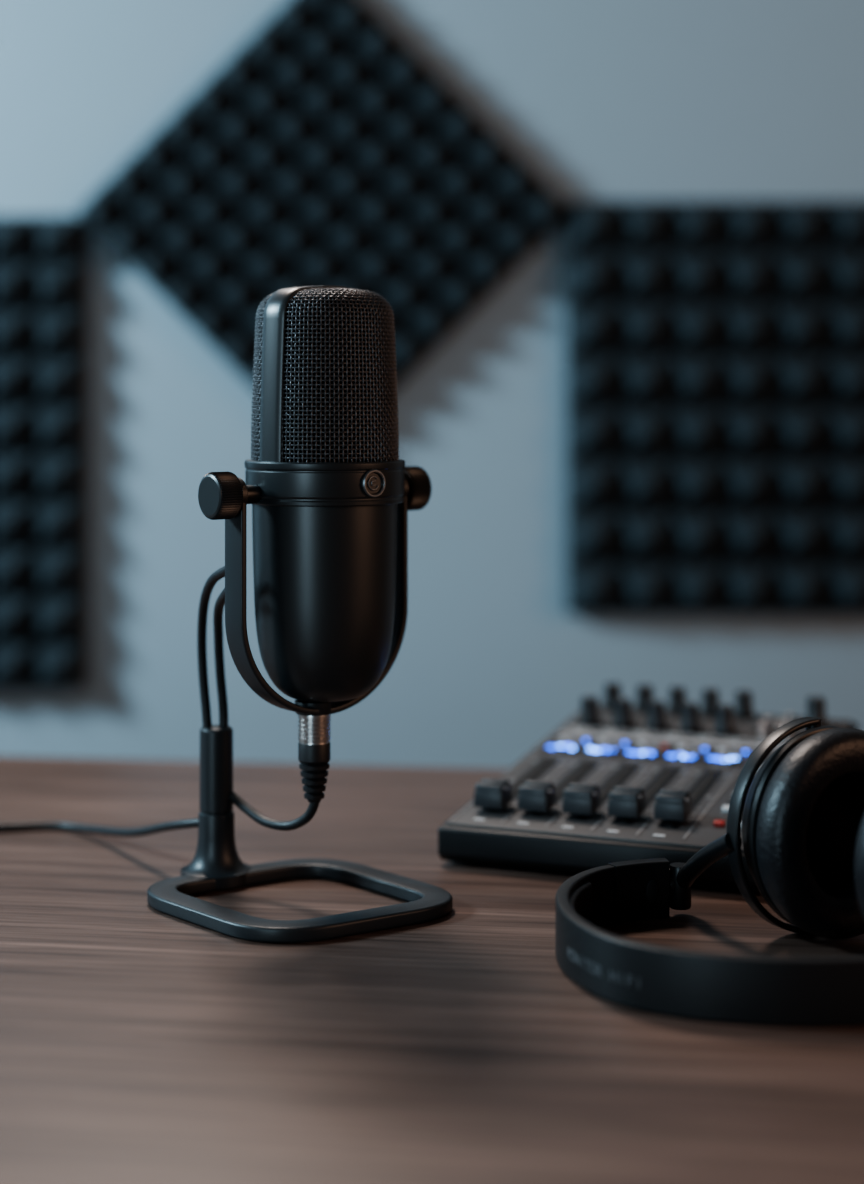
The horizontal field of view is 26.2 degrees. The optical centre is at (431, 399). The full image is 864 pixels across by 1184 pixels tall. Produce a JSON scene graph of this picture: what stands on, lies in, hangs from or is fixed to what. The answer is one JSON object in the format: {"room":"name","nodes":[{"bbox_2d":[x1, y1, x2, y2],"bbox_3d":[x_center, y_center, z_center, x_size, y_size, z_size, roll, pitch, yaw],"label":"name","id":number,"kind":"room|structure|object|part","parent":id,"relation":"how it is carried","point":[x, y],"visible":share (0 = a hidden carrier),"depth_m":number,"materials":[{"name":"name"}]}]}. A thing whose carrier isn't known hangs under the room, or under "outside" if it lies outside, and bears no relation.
{"room":"studio","nodes":[
{"label":"studio","id":0,"kind":"room"},
{"bbox_2d":[252,504,397,701],"bbox_3d":[-0.052,0.096,0.900,0.070,0.096,0.070,0,0,0],"label":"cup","id":1,"kind":"object","parent":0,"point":[325,575],"depth_m":0.87,"materials":[{"name":"black metal"}]},
{"bbox_2d":[0,0,863,768],"bbox_3d":[0.000,-0.357,1.950,5.000,2.700,0.100,0,0,0],"label":"wall","id":2,"kind":"structure","parent":0,"point":[601,100],"depth_m":1.90,"materials":[{"name":"paint"}]},
{"bbox_2d":[0,216,87,688],"bbox_3d":[-0.591,0.053,1.873,0.478,0.478,0.054,0,0,0],"label":"panel","id":3,"kind":"object","parent":2,"relation":"attached to","point":[44,259],"visible":1,"depth_m":1.87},
{"bbox_2d":[77,0,569,386],"bbox_3d":[-0.109,-0.191,1.873,0.500,0.500,0.054,0,0,0],"label":"panel","id":4,"kind":"object","parent":2,"relation":"attached to","point":[324,150],"visible":0.84,"depth_m":1.87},
{"bbox_2d":[566,201,863,612],"bbox_3d":[0.346,0.007,1.873,0.418,0.418,0.054,0,0,0],"label":"panel","id":5,"kind":"object","parent":2,"relation":"attached to","point":[715,349],"visible":1,"depth_m":1.87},
{"bbox_3d":[0.000,1.043,0.000,5.000,0.100,5.000,0,0,0],"label":"floor","id":6,"kind":"structure","parent":0,"visible":0},
{"bbox_2d":[0,756,863,1183],"bbox_3d":[-0.058,0.618,0.787,1.900,0.750,0.900,0,0,7],"label":"desk","id":7,"kind":"object","parent":6,"relation":"on","point":[140,1043],"visible":0.74,"depth_m":0.72,"materials":[{"name":"brown wood"}]},
{"bbox_2d":[0,285,451,942],"bbox_3d":[-0.273,0.094,1.023,0.635,0.298,0.133,0,0,31],"label":"microphone","id":8,"kind":"object","parent":7,"relation":"on","point":[328,488],"visible":1,"depth_m":0.87,"materials":[{"name":"black metal"}]},
{"bbox_3d":[-0.107,0.123,0.906,0.009,0.092,0.064,0,0,-17],"label":"support rod","id":9,"kind":"part","parent":8,"relation":"part of","materials":[{"name":"metal"}]},
{"bbox_3d":[-0.108,0.203,0.935,0.036,0.077,0.036,0,0,0],"label":"stand post","id":10,"kind":"part","parent":8,"relation":"part of","materials":[{"name":"metal"}]},
{"bbox_3d":[-0.102,0.128,0.907,0.008,0.082,0.061,0,0,-9],"label":"support rod","id":11,"kind":"part","parent":8,"relation":"part of","materials":[{"name":"metal"}]},
{"bbox_3d":[-0.098,0.044,0.865,0.012,0.022,0.022,0,0,-39],"label":"tension knob","id":12,"kind":"part","parent":8,"relation":"part of","materials":[{"name":"black metal"}]},
{"bbox_2d":[295,699,333,715],"bbox_3d":[-0.057,0.148,0.900,0.019,0.007,0.019,0,0,0],"label":"socket","id":13,"kind":"object","parent":8,"relation":"attached to","point":[303,707],"depth_m":0.89,"materials":[{"name":"black metal"}]},
{"bbox_2d":[251,287,398,461],"bbox_3d":[-0.052,-0.013,0.900,0.072,0.084,0.072,0,0,0],"label":"grille","id":14,"kind":"object","parent":8,"relation":"attached to","point":[324,389],"depth_m":0.87,"materials":[{"name":"metal"}]},
{"bbox_3d":[-0.011,0.044,0.935,0.012,0.022,0.022,0,0,-39],"label":"tension knob","id":15,"kind":"part","parent":8,"relation":"part of","materials":[{"name":"black metal"}]},
{"bbox_2d":[438,682,857,890],"bbox_3d":[0.133,0.212,1.056,0.176,0.063,0.258,0,0,22],"label":"mixer","id":16,"kind":"object","parent":7,"relation":"on","point":[617,781],"visible":0.79,"depth_m":0.99,"materials":[{"name":"plastic"}]},
{"bbox_3d":[0.098,0.193,1.153,0.013,0.018,0.013,0,0,22],"label":"rotary knob","id":17,"kind":"part","parent":16,"relation":"part of","materials":[{"name":"plastic"}]},
{"bbox_3d":[0.116,0.189,1.189,0.012,0.017,0.012,0,0,22],"label":"rotary knob","id":18,"kind":"part","parent":16,"relation":"part of","materials":[{"name":"plastic"}]},
{"bbox_3d":[0.118,0.193,1.145,0.013,0.018,0.013,0,0,22],"label":"rotary knob","id":19,"kind":"part","parent":16,"relation":"part of","materials":[{"name":"plastic"}]},
{"bbox_3d":[0.136,0.189,1.181,0.012,0.017,0.012,0,0,22],"label":"rotary knob","id":20,"kind":"part","parent":16,"relation":"part of","materials":[{"name":"plastic"}]},
{"bbox_3d":[0.133,0.210,1.056,0.169,0.026,0.251,0,0,22],"label":"panel","id":21,"kind":"part","parent":16,"relation":"part of","materials":[{"name":"paint"}]},
{"bbox_3d":[0.137,0.193,1.137,0.013,0.018,0.013,0,0,22],"label":"rotary knob","id":22,"kind":"part","parent":16,"relation":"part of","materials":[{"name":"plastic"}]},
{"bbox_3d":[0.155,0.189,1.173,0.012,0.017,0.012,0,0,22],"label":"rotary knob","id":23,"kind":"part","parent":16,"relation":"part of","materials":[{"name":"plastic"}]},
{"bbox_3d":[0.157,0.193,1.129,0.013,0.018,0.013,0,0,22],"label":"rotary knob","id":24,"kind":"part","parent":16,"relation":"part of","materials":[{"name":"plastic"}]},
{"bbox_3d":[0.175,0.189,1.165,0.012,0.017,0.012,0,0,22],"label":"rotary knob","id":25,"kind":"part","parent":16,"relation":"part of","materials":[{"name":"plastic"}]},
{"bbox_3d":[0.177,0.193,1.122,0.013,0.018,0.013,0,0,22],"label":"rotary knob","id":26,"kind":"part","parent":16,"relation":"part of","materials":[{"name":"plastic"}]},
{"bbox_3d":[0.195,0.189,1.158,0.012,0.017,0.012,0,0,22],"label":"rotary knob","id":27,"kind":"part","parent":16,"relation":"part of","materials":[{"name":"plastic"}]},
{"bbox_3d":[0.234,0.190,1.130,0.013,0.019,0.013,0,0,-12],"label":"rotary knob","id":28,"kind":"part","parent":16,"relation":"part of","materials":[{"name":"plastic"}]},
{"bbox_2d":[556,717,863,1026],"bbox_3d":[0.157,0.194,0.797,0.208,0.098,0.160,0,0,5],"label":"headphones","id":29,"kind":"object","parent":7,"relation":"on","point":[802,819],"visible":1,"depth_m":0.81,"materials":[{"name":"plastic"}]},
{"bbox_2d":[570,882,592,923],"bbox_3d":[0.092,0.230,0.772,0.053,0.020,0.154,0,0,-35],"label":"cushion","id":30,"kind":"object","parent":29,"relation":"on","point":[581,893],"depth_m":0.83,"materials":[{"name":"leather"}]},
{"bbox_3d":[0.113,0.230,0.875,0.007,0.018,0.004,0,0,-10],"label":"slider arm","id":31,"kind":"part","parent":29,"relation":"part of","materials":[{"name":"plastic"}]},
{"bbox_3d":[0.124,0.213,0.853,0.011,0.040,0.059,0,0,-18],"label":"hinge arm","id":32,"kind":"part","parent":29,"relation":"part of","materials":[{"name":"plastic"}]}
]}

